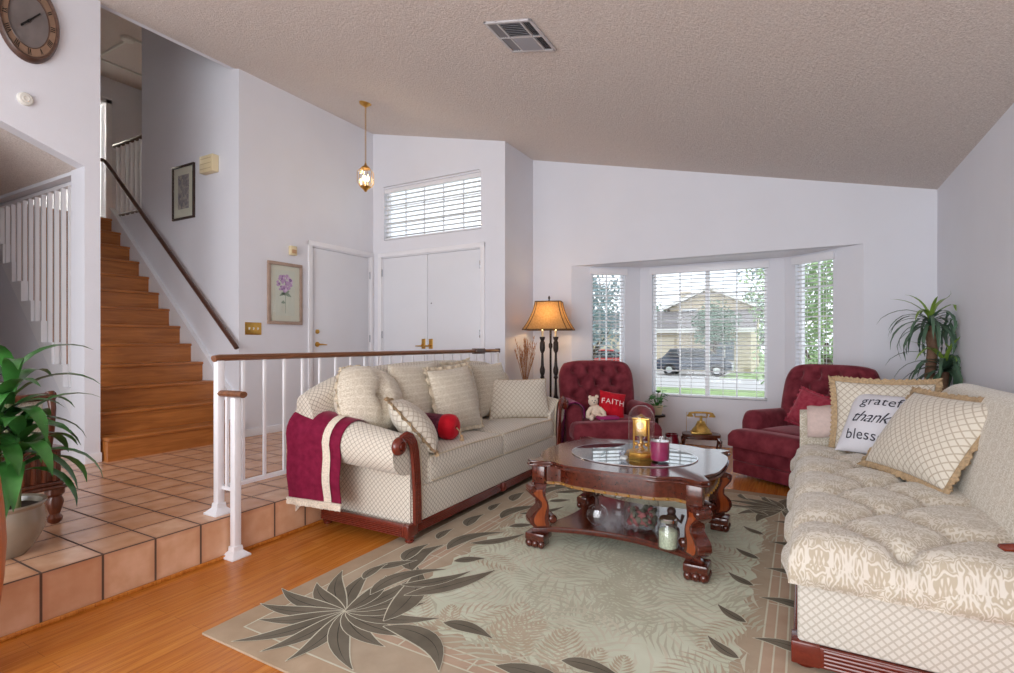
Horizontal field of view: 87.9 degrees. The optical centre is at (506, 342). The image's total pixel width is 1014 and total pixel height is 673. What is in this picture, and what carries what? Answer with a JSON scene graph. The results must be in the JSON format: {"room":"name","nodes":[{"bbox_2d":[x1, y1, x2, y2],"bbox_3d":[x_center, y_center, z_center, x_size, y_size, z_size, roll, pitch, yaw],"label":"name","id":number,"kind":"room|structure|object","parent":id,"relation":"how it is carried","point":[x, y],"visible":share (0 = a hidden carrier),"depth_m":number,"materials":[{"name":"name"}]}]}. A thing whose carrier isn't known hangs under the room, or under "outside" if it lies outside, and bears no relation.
{"room":"living room","nodes":[
{"label":"living room","id":0,"kind":"room"},
{"bbox_2d":[0,262,70,455],"bbox_3d":[-4.899,-0.208,5.071,3.690,2.283,0.055,0,0,29],"label":"wall","id":1,"kind":"structure","parent":0,"point":[16,334],"depth_m":4.72,"materials":[{"name":"paint"}]},
{"bbox_2d":[0,182,70,386],"bbox_3d":[-4.274,-0.478,4.715,2.250,1.689,0.044,0,0,29],"label":"balustrade","id":2,"kind":"object","parent":1,"relation":"on","point":[10,212],"visible":0.81,"depth_m":4.57,"materials":[{"name":"white paint"}]},
{"bbox_2d":[0,244,70,414],"bbox_3d":[-4.637,-0.600,4.919,3.096,2.900,0.067,0,0,29],"label":"trim","id":3,"kind":"structure","parent":1,"relation":"attached to","point":[39,328],"depth_m":4.57,"materials":[{"name":"white paint"}]},
{"bbox_2d":[0,172,70,203],"bbox_3d":[-5.008,-2.585,5.083,3.889,2.530,0.100,0,0,29],"label":"wall","id":4,"kind":"structure","parent":0,"point":[64,178],"depth_m":4.50,"materials":[{"name":"paint"}]},
{"bbox_2d":[0,128,76,195],"bbox_3d":[-5.785,-2.013,3.495,3.689,1.400,3.629,0,0,29],"label":"ceiling","id":5,"kind":"structure","parent":0,"point":[23,164],"depth_m":4.14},
{"bbox_2d":[27,75,141,217],"bbox_3d":[-6.719,-2.600,7.845,1.800,2.700,3.500,0,0,29],"label":"wall","id":6,"kind":"structure","parent":0,"point":[126,100],"depth_m":7.81,"materials":[{"name":"paint"}]},
{"bbox_2d":[100,95,111,218],"bbox_3d":[-6.026,-2.510,7.221,0.020,2.080,1.050,0,0,29],"label":"newel post","id":7,"kind":"object","parent":6,"relation":"attached to","point":[108,102],"depth_m":7.63,"materials":[{"name":"white paint"}]},
{"bbox_2d":[100,7,141,90],"bbox_3d":[-4.212,-3.900,6.437,4.150,0.100,3.500,0,0,29],"label":"ceiling","id":8,"kind":"structure","parent":0,"point":[112,26],"depth_m":6.93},
{"bbox_2d":[120,34,134,43],"bbox_3d":[-4.789,-3.828,6.646,0.156,0.045,0.156,0,0,29],"label":"smoke detector","id":9,"kind":"object","parent":8,"relation":"attached to","point":[128,39],"visible":1,"depth_m":6.61,"materials":[{"name":"white plastic"}]},
{"bbox_2d":[0,431,321,636],"bbox_3d":[-4.058,1.101,4.303,5.910,0.337,6.730,0,0,29],"label":"floor","id":10,"kind":"structure","parent":0,"point":[145,522],"depth_m":2.74,"materials":[{"name":"tile"}]},
{"bbox_2d":[2,391,66,523],"bbox_3d":[-2.673,0.590,2.631,0.587,0.687,0.564,0,0,29],"label":"carved armchair","id":11,"kind":"object","parent":10,"relation":"on","point":[34,480],"visible":0.31,"depth_m":2.68,"materials":[{"name":"brown wood"}]},
{"bbox_2d":[0,344,103,559],"bbox_3d":[-2.185,0.469,2.310,0.637,0.928,0.667,0,0,-9],"label":"plant","id":12,"kind":"object","parent":10,"relation":"on","point":[25,514],"visible":0.97,"depth_m":2.29,"materials":[{"name":"green plant"}]},
{"bbox_2d":[71,166,99,463],"bbox_3d":[-3.304,-0.209,4.124,0.220,2.284,0.105,0,0,29],"label":"wall pier","id":13,"kind":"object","parent":10,"relation":"on","point":[85,183],"visible":0.79,"depth_m":4.08,"materials":[{"name":"paint"}]},
{"bbox_2d":[84,452,101,464],"bbox_3d":[-3.202,0.895,4.069,0.012,0.075,0.110,0,0,29],"label":"baseboard","id":14,"kind":"object","parent":13,"relation":"attached to","point":[97,457],"visible":0.85,"depth_m":4.07,"materials":[{"name":"white paint"}]},
{"bbox_2d":[21,204,229,461],"bbox_3d":[-3.957,-0.269,5.207,2.600,2.403,1.105,0,0,29],"label":"staircase","id":15,"kind":"structure","parent":10,"relation":"on","point":[155,399],"depth_m":4.98,"materials":[{"name":"laminate"}]},
{"bbox_2d":[203,348,499,517],"bbox_3d":[-0.841,0.495,4.180,0.110,0.876,3.105,0,0,29],"label":"railing","id":16,"kind":"object","parent":10,"relation":"on","point":[219,508],"visible":0.55,"depth_m":3.11,"materials":[{"name":"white wood"}]},
{"bbox_2d":[120,27,230,386],"bbox_3d":[-4.386,-1.458,6.190,3.890,4.783,0.120,0,0,29],"label":"wall","id":17,"kind":"structure","parent":0,"point":[186,94],"depth_m":5.54,"materials":[{"name":"paint"}]},
{"bbox_2d":[100,39,141,76],"bbox_3d":[-4.954,-3.837,7.180,0.930,0.025,0.770,0,0,29],"label":"trim","id":18,"kind":"structure","parent":17,"relation":"attached to","point":[136,40],"depth_m":7.12,"materials":[{"name":"white wood"}]},
{"bbox_2d":[112,135,141,216],"bbox_3d":[-4.464,-1.952,6.234,0.750,0.924,0.048,0,0,29],"label":"balustrade","id":19,"kind":"object","parent":17,"relation":"on","point":[125,143],"visible":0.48,"depth_m":6.22,"materials":[{"name":"white paint"}]},
{"bbox_2d":[100,158,238,348],"bbox_3d":[-3.715,-1.067,5.647,2.595,2.265,0.170,0,0,29],"label":"stair handrail","id":20,"kind":"object","parent":17,"relation":"attached to","point":[169,252],"visible":0.91,"depth_m":5.54,"materials":[{"name":"brown wood"}]},
{"bbox_2d":[109,207,232,418],"bbox_3d":[-3.675,-0.342,5.695,2.415,2.549,0.052,0,0,29],"label":"trim","id":21,"kind":"structure","parent":17,"relation":"attached to","point":[199,353],"depth_m":5.69,"materials":[{"name":"white paint"}]},
{"bbox_2d":[172,162,194,221],"bbox_3d":[-3.429,-1.593,5.571,0.400,0.574,0.024,0,0,29],"label":"framed picture","id":22,"kind":"object","parent":17,"relation":"attached to","point":[183,176],"visible":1,"depth_m":5.57,"materials":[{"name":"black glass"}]},
{"bbox_2d":[178,173,188,209],"bbox_3d":[-3.429,-1.598,5.572,0.200,0.360,0.001,0,0,29],"label":"print","id":23,"kind":"object","parent":22,"relation":"attached to","point":[183,178],"depth_m":5.57},
{"bbox_2d":[199,153,218,174],"bbox_3d":[-3.009,-1.798,5.307,0.220,0.170,0.072,0,0,29],"label":"door chime","id":24,"kind":"object","parent":17,"relation":"attached to","point":[208,164],"visible":1,"depth_m":5.27,"materials":[{"name":"beige plastic"}]},
{"bbox_2d":[0,0,372,429],"bbox_3d":[-3.389,-1.458,3.870,0.120,4.783,6.629,0,0,29],"label":"wall","id":25,"kind":"structure","parent":0,"point":[296,164],"depth_m":5.31,"materials":[{"name":"paint"}]},
{"bbox_2d":[16,92,33,105],"bbox_3d":[-3.394,-1.719,3.708,0.031,0.092,0.092,0,0,29],"label":"disc","id":26,"kind":"object","parent":25,"relation":"attached to","point":[23,98],"visible":1,"depth_m":3.70,"materials":[{"name":"white plastic"}]},
{"bbox_2d":[0,0,59,63],"bbox_3d":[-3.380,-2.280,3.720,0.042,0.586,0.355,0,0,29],"label":"wall clock","id":27,"kind":"object","parent":25,"relation":"attached to","point":[30,29],"visible":1,"depth_m":3.73,"materials":[{"name":"brown wood"}]},
{"bbox_2d":[245,322,260,334],"bbox_3d":[-2.531,-0.140,5.255,0.020,0.124,0.180,0,0,29],"label":"switch plate","id":28,"kind":"object","parent":25,"relation":"attached to","point":[251,328],"visible":1,"depth_m":5.25,"materials":[{"name":"gold metal"}]},
{"bbox_2d":[245,423,287,436],"bbox_3d":[-2.406,0.895,5.486,0.012,0.075,0.830,0,0,29],"label":"baseboard","id":29,"kind":"structure","parent":25,"relation":"attached to","point":[274,428],"depth_m":5.33,"materials":[{"name":"white paint"}]},
{"bbox_2d":[267,260,302,324],"bbox_3d":[-2.350,-0.519,5.574,0.024,0.654,0.426,0,0,29],"label":"framed picture","id":30,"kind":"object","parent":25,"relation":"attached to","point":[284,280],"visible":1,"depth_m":5.57,"materials":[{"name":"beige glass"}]},
{"bbox_2d":[276,275,292,312],"bbox_3d":[-2.353,-0.516,5.568,0.001,0.414,0.208,0,0,29],"label":"print","id":31,"kind":"object","parent":30,"relation":"attached to","point":[284,283],"depth_m":5.57,"materials":[{"name":"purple paper"}]},
{"bbox_2d":[289,246,296,255],"bbox_3d":[-2.297,-0.986,5.644,0.048,0.100,0.080,0,0,29],"label":"wall sensor","id":32,"kind":"object","parent":25,"relation":"attached to","point":[292,249],"visible":1,"depth_m":5.62,"materials":[{"name":"beige plastic"}]},
{"bbox_2d":[308,240,373,389],"bbox_3d":[-1.989,-0.104,6.297,0.145,2.074,1.016,0,0,29],"label":"door","id":33,"kind":"structure","parent":25,"relation":"in","point":[340,284],"depth_m":6.24,"materials":[{"name":"white paint"}]},
{"bbox_2d":[0,443,789,672],"bbox_3d":[0.517,1.210,2.462,3.910,0.120,8.000,0,0,29],"label":"floor","id":34,"kind":"structure","parent":0,"point":[158,628],"depth_m":2.22,"materials":[{"name":"laminate"}]},
{"bbox_2d":[0,478,6,603],"bbox_3d":[-1.861,0.698,1.746,0.292,0.905,0.292,0,0,-27],"label":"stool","id":35,"kind":"object","parent":34,"relation":"on","point":[3,533],"visible":1,"depth_m":1.81,"materials":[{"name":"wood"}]},
{"bbox_2d":[0,519,322,642],"bbox_3d":[-1.400,1.141,2.983,0.015,0.018,7.030,0,0,29],"label":"trim","id":36,"kind":"structure","parent":34,"relation":"on","point":[77,611],"depth_m":2.41,"materials":[{"name":"laminate"}]},
{"bbox_2d":[217,390,250,561],"bbox_3d":[-1.486,0.705,2.841,0.174,0.891,0.110,0,0,29],"label":"rail","id":37,"kind":"object","parent":34,"relation":"on","point":[235,552],"visible":0.97,"depth_m":2.81,"materials":[{"name":"white paint"}]},
{"bbox_2d":[295,360,568,543],"bbox_3d":[-0.352,0.648,4.086,0.804,1.004,2.570,0,0,29],"label":"sofa","id":38,"kind":"object","parent":34,"relation":"on","point":[391,483],"visible":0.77,"depth_m":3.21,"materials":[{"name":"beige fabric"}]},
{"bbox_2d":[286,411,368,511],"bbox_3d":[-1.045,0.680,3.235,0.397,0.574,0.435,0,0,29],"label":"throw blanket","id":39,"kind":"object","parent":38,"relation":"on","point":[313,465],"visible":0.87,"depth_m":3.08,"materials":[{"name":"fabric"}]},
{"bbox_2d":[333,365,402,431],"bbox_3d":[-0.883,0.376,3.387,0.342,0.468,0.525,0,0,43],"label":"cushion","id":40,"kind":"object","parent":38,"relation":"on","point":[360,391],"visible":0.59,"depth_m":3.24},
{"bbox_2d":[383,397,438,457],"bbox_3d":[-0.588,0.521,3.323,0.334,0.406,0.480,0,0,-6],"label":"throw pillow","id":41,"kind":"object","parent":38,"relation":"on","point":[405,415],"visible":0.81,"depth_m":3.15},
{"bbox_2d":[388,362,435,432],"bbox_3d":[-0.642,0.405,3.801,0.262,0.510,0.560,0,0,26],"label":"cushion","id":42,"kind":"object","parent":38,"relation":"on","point":[410,379],"visible":0.27,"depth_m":3.64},
{"bbox_2d":[425,413,463,440],"bbox_3d":[-0.507,0.579,3.618,0.464,0.198,0.177,1,1,23],"label":"bolster pillow","id":43,"kind":"object","parent":38,"relation":"on","point":[447,426],"visible":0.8,"depth_m":3.52,"materials":[{"name":"red fabric"}]},
{"bbox_2d":[422,361,484,431],"bbox_3d":[-0.385,0.414,3.886,0.225,0.536,0.547,0,0,40],"label":"throw pillow","id":44,"kind":"object","parent":38,"relation":"on","point":[451,388],"visible":0.8,"depth_m":3.80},
{"bbox_2d":[440,358,482,417],"bbox_3d":[-0.362,0.394,4.217,0.188,0.541,0.508,0,0,22],"label":"throw pillow","id":45,"kind":"object","parent":38,"relation":"on","point":[446,364],"visible":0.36,"depth_m":4.29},
{"bbox_2d":[427,430,502,482],"bbox_3d":[-0.507,0.744,3.666,0.631,0.182,0.898,0,0,29],"label":"seat cushion","id":46,"kind":"object","parent":38,"relation":"on","point":[479,448],"depth_m":3.48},
{"bbox_2d":[471,362,505,416],"bbox_3d":[-0.151,0.415,4.695,0.218,0.464,0.522,0,0,27],"label":"cushion","id":47,"kind":"object","parent":38,"relation":"on","point":[485,376],"visible":0.58,"depth_m":4.52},
{"bbox_2d":[469,416,551,454],"bbox_3d":[-0.074,0.744,4.436,0.631,0.182,0.898,0,0,29],"label":"seat cushion","id":48,"kind":"object","parent":38,"relation":"on","point":[517,434],"depth_m":4.24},
{"bbox_2d":[489,378,548,418],"bbox_3d":[0.103,0.495,4.656,0.589,0.358,0.210,0,0,-18],"label":"throw pillow","id":49,"kind":"object","parent":38,"relation":"on","point":[523,398],"visible":0.88,"depth_m":4.59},
{"bbox_2d":[202,476,836,672],"bbox_3d":[0.579,1.143,2.906,2.372,0.014,3.205,0,0,29],"label":"area rug","id":50,"kind":"object","parent":34,"relation":"on","point":[469,594],"visible":0.69,"depth_m":2.27,"materials":[{"name":"beige fabric"}]},
{"bbox_2d":[525,437,731,583],"bbox_3d":[0.737,0.895,3.084,1.032,0.488,0.933,0,0,29],"label":"coffee table","id":51,"kind":"object","parent":50,"relation":"on","point":[692,474],"visible":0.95,"depth_m":2.89,"materials":[{"name":"brown wood"}]},
{"bbox_2d":[586,492,603,524],"bbox_3d":[0.510,0.940,2.971,0.124,0.178,0.124,0,0,29],"label":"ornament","id":52,"kind":"object","parent":51,"relation":"on","point":[593,493],"visible":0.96,"depth_m":2.98,"materials":[{"name":"glass"}]},
{"bbox_2d":[531,494,724,563],"bbox_3d":[0.737,1.043,3.084,0.910,0.028,0.830,0,0,29],"label":"shelf","id":53,"kind":"object","parent":51,"relation":"attached to","point":[608,521],"depth_m":2.96,"materials":[{"name":"brown wood"}]},
{"bbox_2d":[624,405,653,459],"bbox_3d":[0.764,0.503,2.994,0.174,0.295,0.174,0,0,40],"label":"lantern","id":54,"kind":"object","parent":51,"relation":"on","point":[641,424],"visible":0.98,"depth_m":2.97,"materials":[{"name":"gold metal"}]},
{"bbox_2d":[624,501,659,528],"bbox_3d":[0.744,0.933,2.908,0.194,0.190,0.194,0,0,29],"label":"glass vase","id":55,"kind":"object","parent":51,"relation":"on","point":[646,516],"visible":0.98,"depth_m":2.85,"materials":[{"name":"glass"}]},
{"bbox_2d":[649,437,669,460],"bbox_3d":[0.839,0.587,2.889,0.109,0.128,0.109,0,0,29],"label":"candle","id":56,"kind":"object","parent":51,"relation":"on","point":[659,449],"visible":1,"depth_m":2.85,"materials":[{"name":"wax"}]},
{"bbox_2d":[658,515,678,549],"bbox_3d":[0.805,0.951,2.627,0.100,0.156,0.100,0,0,29],"label":"glass jar","id":57,"kind":"object","parent":51,"relation":"on","point":[667,535],"visible":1,"depth_m":2.60,"materials":[{"name":"green glass"}]},
{"bbox_2d":[666,507,684,533],"bbox_3d":[0.897,0.961,2.852,0.090,0.136,0.103,0,0,-25],"label":"figurine","id":58,"kind":"object","parent":51,"relation":"on","point":[671,510],"visible":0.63,"depth_m":2.84,"materials":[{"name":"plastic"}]},
{"bbox_2d":[514,336,536,378],"bbox_3d":[0.201,0.524,5.890,0.249,1.252,0.275,0,0,-4],"label":"dried plant","id":59,"kind":"object","parent":34,"relation":"on","point":[526,349],"visible":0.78,"depth_m":5.86,"materials":[{"name":"brown plant"}]},
{"bbox_2d":[522,296,574,398],"bbox_3d":[0.471,0.312,5.883,0.552,1.675,0.476,0,0,12],"label":"floor lamp","id":60,"kind":"object","parent":34,"relation":"on","point":[548,315],"visible":0.72,"depth_m":5.76,"materials":[{"name":"fabric"}]},
{"bbox_2d":[559,360,661,441],"bbox_3d":[0.975,0.654,5.227,0.876,0.933,0.880,0,0,-6],"label":"recliner","id":61,"kind":"object","parent":34,"relation":"on","point":[578,380],"visible":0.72,"depth_m":5.41,"materials":[{"name":"red fabric"}]},
{"bbox_2d":[561,397,584,442],"bbox_3d":[0.602,0.830,5.202,0.238,0.531,0.463,0,0,-6],"label":"throw blanket","id":62,"kind":"object","parent":61,"relation":"on","point":[570,401],"visible":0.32,"depth_m":4.99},
{"bbox_2d":[586,395,606,420],"bbox_3d":[0.848,0.620,5.022,0.200,0.235,0.182,0,0,1],"label":"plush bear","id":63,"kind":"object","parent":61,"relation":"on","point":[594,409],"visible":0.89,"depth_m":5.02},
{"bbox_2d":[596,415,619,419],"bbox_3d":[0.946,0.705,4.951,0.200,0.026,0.120,0,0,-5],"label":"folded cloth","id":64,"kind":"object","parent":61,"relation":"on","point":[608,417],"visible":1,"depth_m":4.90,"materials":[{"name":"pink"}]},
{"bbox_2d":[599,390,625,417],"bbox_3d":[1.021,0.605,5.126,0.295,0.280,0.148,0,0,2],"label":"throw pillow","id":65,"kind":"object","parent":61,"relation":"on","point":[612,403],"visible":0.84,"depth_m":5.09,"materials":[{"name":"red fabric"}]},
{"bbox_2d":[569,413,661,439],"bbox_3d":[0.980,0.807,5.174,0.837,0.185,0.773,0,0,-6],"label":"seat cushion","id":66,"kind":"object","parent":61,"relation":"on","point":[622,428],"depth_m":4.81,"materials":[{"name":"red fabric"}]},
{"bbox_2d":[644,390,669,423],"bbox_3d":[1.610,0.833,5.638,0.266,0.634,0.300,0,0,29],"label":"pothos","id":67,"kind":"object","parent":34,"relation":"on","point":[658,408],"visible":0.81,"depth_m":5.60,"materials":[{"name":"green plant"}]},
{"bbox_2d":[665,433,679,443],"bbox_3d":[1.619,1.022,5.170,0.160,0.255,0.160,0,0,29],"label":"vase","id":68,"kind":"object","parent":34,"relation":"on","point":[673,437],"visible":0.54,"depth_m":5.12,"materials":[{"name":"red glass"}]},
{"bbox_2d":[681,431,721,448],"bbox_3d":[2.044,1.053,5.539,0.396,0.196,0.240,0,0,15],"label":"side table","id":69,"kind":"object","parent":34,"relation":"on","point":[715,436],"visible":0.83,"depth_m":5.46,"materials":[{"name":"brown wood"}]},
{"bbox_2d":[687,411,714,434],"bbox_3d":[2.042,0.840,5.533,0.288,0.228,0.207,0,0,15],"label":"telephone","id":70,"kind":"object","parent":69,"relation":"on","point":[700,427],"visible":1,"depth_m":5.50,"materials":[{"name":"gold metal"}]},
{"bbox_2d":[728,364,879,485],"bbox_3d":[2.468,0.654,4.354,0.880,0.933,0.876,0,0,-28],"label":"armchair","id":71,"kind":"object","parent":34,"relation":"on","point":[764,448],"visible":0.44,"depth_m":4.41,"materials":[{"name":"red fabric"}]},
{"bbox_2d":[728,425,799,458],"bbox_3d":[2.420,0.807,4.329,0.773,0.185,0.837,0,0,-28],"label":"seat cushion","id":72,"kind":"object","parent":71,"relation":"on","point":[770,441],"depth_m":4.27,"materials":[{"name":"red fabric"}]},
{"bbox_2d":[784,386,831,425],"bbox_3d":[2.519,0.566,4.366,0.173,0.401,0.436,0,0,-15],"label":"throw pillow","id":73,"kind":"object","parent":71,"relation":"on","point":[806,397],"visible":0.6,"depth_m":4.39,"materials":[{"name":"fabric"}]},
{"bbox_2d":[781,383,1013,672],"bbox_3d":[1.934,0.688,2.544,1.018,0.924,2.189,0,0,29],"label":"tufted sofa","id":74,"kind":"object","parent":34,"relation":"on","point":[889,573],"visible":0.77,"depth_m":1.81,"materials":[{"name":"beige fabric"}]},
{"bbox_2d":[807,405,831,437],"bbox_3d":[2.155,0.532,3.574,0.202,0.225,0.221,0,0,29],"label":"throw pillow","id":75,"kind":"object","parent":74,"relation":"on","point":[818,417],"visible":0.68,"depth_m":3.51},
{"bbox_2d":[835,394,905,453],"bbox_3d":[2.267,0.499,3.163,0.276,0.353,0.457,0,0,-29],"label":"throw pillow","id":76,"kind":"object","parent":74,"relation":"on","point":[869,414],"visible":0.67,"depth_m":3.18,"materials":[{"name":"white fabric"}]},
{"bbox_2d":[828,376,943,453],"bbox_3d":[2.365,0.470,3.304,0.603,0.514,0.174,0,0,33],"label":"throw pillow","id":77,"kind":"object","parent":74,"relation":"on","point":[844,390],"visible":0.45,"depth_m":3.38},
{"bbox_2d":[857,386,987,493],"bbox_3d":[2.089,0.465,2.612,0.312,0.452,0.674,0,0,6],"label":"throw pillow","id":78,"kind":"object","parent":74,"relation":"on","point":[932,437],"visible":0.82,"depth_m":2.49,"materials":[{"name":"fabric"}]},
{"bbox_2d":[878,295,962,391],"bbox_3d":[3.153,0.380,4.054,0.468,1.541,0.733,0,0,29],"label":"dracaena","id":79,"kind":"object","parent":34,"relation":"on","point":[931,333],"visible":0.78,"depth_m":3.97,"materials":[{"name":"plant"}]},
{"bbox_2d":[373,134,496,365],"bbox_3d":[-0.934,-0.898,6.362,1.960,3.662,0.120,0,0,29],"label":"wall","id":80,"kind":"structure","parent":0,"point":[397,159],"depth_m":6.23,"materials":[{"name":"paint"}]},
{"bbox_2d":[378,242,484,364],"bbox_3d":[-0.926,-0.098,6.320,1.592,2.062,0.145,0,0,29],"label":"door","id":81,"kind":"structure","parent":80,"relation":"in","point":[434,299],"depth_m":6.28,"materials":[{"name":"white paint"}]},
{"bbox_2d":[387,181,480,238],"bbox_3d":[-0.883,-1.609,6.362,1.442,0.645,0.050,0,0,29],"label":"window","id":82,"kind":"structure","parent":80,"relation":"in","point":[464,195],"depth_m":6.42,"materials":[{"name":"white paint"}]},
{"bbox_2d":[383,169,480,239],"bbox_3d":[-0.919,-1.621,6.297,1.434,0.659,0.084,0,0,29],"label":"window blind","id":83,"kind":"object","parent":82,"relation":"attached to","point":[473,176],"visible":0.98,"depth_m":6.27,"materials":[{"name":"white paint"}]},
{"bbox_2d":[497,141,532,379],"bbox_3d":[0.103,-0.547,6.106,0.100,3.395,0.690,0,0,29],"label":"wall","id":84,"kind":"structure","parent":0,"point":[514,168],"depth_m":5.95,"materials":[{"name":"paint"}]},
{"bbox_2d":[99,0,1013,188],"bbox_3d":[-0.626,-2.040,2.749,5.916,1.490,7.380,0,0,29],"label":"ceiling","id":85,"kind":"structure","parent":0,"point":[898,93],"depth_m":3.60,"materials":[{"name":"paint"}]},
{"bbox_2d":[357,101,373,191],"bbox_3d":[-1.456,-2.014,5.412,0.176,0.928,0.153,0,0,29],"label":"pendant lantern","id":86,"kind":"object","parent":85,"relation":"hanging from","point":[365,104],"visible":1,"depth_m":5.39,"materials":[{"name":"gold metal"}]},
{"bbox_2d":[483,18,556,52],"bbox_3d":[0.086,-1.897,3.260,0.324,0.086,0.370,0,0,29],"label":"ceiling vent","id":87,"kind":"object","parent":85,"relation":"in","point":[518,35],"visible":1,"depth_m":3.24,"materials":[{"name":"silver metal"}]},
{"bbox_2d":[571,266,639,400],"bbox_3d":[1.158,0.120,6.252,0.837,2.060,0.120,0,0,-7],"label":"wall","id":88,"kind":"structure","parent":0,"point":[581,277],"depth_m":6.17,"materials":[{"name":"paint"}]},
{"bbox_2d":[592,275,622,361],"bbox_3d":[1.186,-0.114,6.281,0.402,1.472,0.050,0,0,-7],"label":"window","id":89,"kind":"structure","parent":88,"relation":"in","point":[621,276],"depth_m":6.28,"materials":[{"name":"white paint"}]},
{"bbox_2d":[591,268,626,360],"bbox_3d":[1.196,-0.127,6.205,0.442,1.486,0.082,0,0,-7],"label":"window blind","id":90,"kind":"object","parent":89,"relation":"attached to","point":[594,271],"visible":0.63,"depth_m":6.21,"materials":[{"name":"white paint"}]},
{"bbox_2d":[653,405,662,414],"bbox_3d":[1.605,0.720,5.636,0.140,0.100,0.138,0,0,29],"label":"pot","id":91,"kind":"object","parent":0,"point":[658,408],"depth_m":5.58,"materials":[{"name":"beige ceramic"}]},
{"bbox_2d":[640,257,784,440],"bbox_3d":[2.274,0.120,5.926,1.522,2.060,0.120,0,0,29],"label":"wall","id":92,"kind":"structure","parent":0,"point":[729,413],"depth_m":5.81,"materials":[{"name":"paint"}]},
{"bbox_2d":[659,435,732,447],"bbox_3d":[2.241,1.113,5.868,1.522,0.075,0.012,0,0,29],"label":"baseboard","id":93,"kind":"structure","parent":92,"relation":"attached to","point":[687,441],"depth_m":5.88,"materials":[{"name":"white paint"}]},
{"bbox_2d":[653,268,766,400],"bbox_3d":[2.272,-0.114,5.952,1.213,1.472,0.055,0,0,29],"label":"window","id":94,"kind":"structure","parent":92,"relation":"in","point":[707,322],"depth_m":5.93,"materials":[{"name":"white paint"}]},
{"bbox_2d":[650,260,768,399],"bbox_3d":[2.236,-0.127,5.888,1.253,1.486,0.082,0,0,29],"label":"window blind","id":95,"kind":"object","parent":94,"relation":"attached to","point":[751,264],"visible":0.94,"depth_m":5.87,"materials":[{"name":"white paint"}]},
{"bbox_2d":[588,247,841,266],"bbox_3d":[2.175,-0.951,5.780,3.035,0.118,0.550,0,0,29],"label":"ceiling","id":96,"kind":"structure","parent":0,"point":[798,252],"depth_m":5.64,"materials":[{"name":"white paint"}]},
{"bbox_2d":[533,160,936,398],"bbox_3d":[2.026,-0.547,5.491,3.856,3.395,0.120,0,0,29],"label":"wall","id":97,"kind":"structure","parent":0,"point":[584,214],"depth_m":5.30,"materials":[{"name":"paint"}]},
{"bbox_2d":[785,244,863,379],"bbox_3d":[3.121,0.120,5.149,0.120,2.060,0.814,0,0,-23],"label":"wall","id":98,"kind":"structure","parent":0,"point":[848,263],"depth_m":4.94,"materials":[{"name":"paint"}]},
{"bbox_2d":[799,262,832,364],"bbox_3d":[3.111,-0.114,5.237,0.050,1.472,0.406,0,0,-23],"label":"window","id":99,"kind":"structure","parent":98,"relation":"in","point":[801,323],"depth_m":5.39,"materials":[{"name":"white paint"}]},
{"bbox_2d":[791,251,834,363],"bbox_3d":[3.041,-0.127,5.208,0.082,1.486,0.446,0,0,-23],"label":"window blind","id":100,"kind":"object","parent":99,"relation":"attached to","point":[830,255],"visible":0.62,"depth_m":5.18,"materials":[{"name":"white paint"}]},
{"bbox_2d":[937,103,1013,392],"bbox_3d":[1.938,-0.094,1.274,0.120,2.489,7.320,0,0,29],"label":"wall","id":101,"kind":"structure","parent":0,"point":[975,203],"depth_m":3.37,"materials":[{"name":"paint"}]},
{"label":"outside","id":102,"kind":"structure","parent":0,"visible":0},
{"bbox_2d":[657,354,821,396],"bbox_3d":[19.292,1.825,44.561,70.000,0.150,83.400,0,0,29],"label":"lawn","id":103,"kind":"structure","parent":102,"point":[760,368],"depth_m":19.21,"materials":[{"name":"green plant"}]},
{"bbox_2d":[593,286,763,371],"bbox_3d":[11.467,-0.980,37.573,12.200,5.460,10.650,0,0,29],"label":"house","id":104,"kind":"structure","parent":103,"relation":"on","point":[744,356],"depth_m":32.77,"materials":[{"name":"beige paint"}]},
{"bbox_2d":[742,281,763,362],"bbox_3d":[21.587,-1.751,45.075,6.136,7.029,6.011,0,0,29],"label":"tree","id":105,"kind":"object","parent":103,"relation":"on","point":[750,289],"visible":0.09,"depth_m":44.78,"materials":[{"name":"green plant"}]},
{"bbox_2d":[738,267,808,281],"bbox_3d":[8.371,-1.480,16.622,2.678,6.469,2.569,0,0,29],"label":"tree","id":106,"kind":"object","parent":103,"relation":"on","point":[753,273],"visible":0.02,"depth_m":16.72,"materials":[{"name":"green plant"}]},
{"bbox_2d":[738,260,832,383],"bbox_3d":[8.249,-1.072,13.431,3.862,5.763,3.769,0,0,9],"label":"tree","id":107,"kind":"object","parent":103,"relation":"on","point":[808,353],"visible":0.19,"depth_m":13.56,"materials":[{"name":"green plant"}]},
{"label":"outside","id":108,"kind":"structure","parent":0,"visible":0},
{"bbox_2d":[657,371,763,390],"bbox_3d":[7.784,1.742,24.072,70.000,0.017,16.400,0,0,29],"label":"street","id":109,"kind":"structure","parent":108,"point":[743,384],"depth_m":22.86,"materials":[{"name":"asphalt"}]},
{"bbox_2d":[593,275,619,358],"bbox_3d":[3.496,-1.045,22.882,4.634,5.622,4.373,0,0,29],"label":"tree","id":110,"kind":"object","parent":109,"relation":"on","point":[595,337],"visible":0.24,"depth_m":22.56,"materials":[{"name":"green plant"}]},
{"bbox_2d":[594,349,619,360],"bbox_3d":[5.928,1.060,30.160,3.600,1.350,1.930,0,0,18],"label":"car","id":111,"kind":"object","parent":109,"relation":"on","point":[609,356],"visible":0.02,"depth_m":29.39,"materials":[{"name":"red paint"}]},
{"bbox_2d":[657,348,735,376],"bbox_3d":[10.031,1.010,27.971,3.800,1.450,1.930,0,0,29],"label":"car","id":112,"kind":"object","parent":109,"relation":"on","point":[674,357],"visible":0.83,"depth_m":27.32,"materials":[{"name":"grey paint"}]},
{"bbox_2d":[692,299,742,354],"bbox_3d":[11.867,-0.424,29.645,2.726,4.371,2.821,0,0,29],"label":"tree","id":113,"kind":"object","parent":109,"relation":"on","point":[714,335],"visible":0.62,"depth_m":29.28,"materials":[{"name":"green plant"}]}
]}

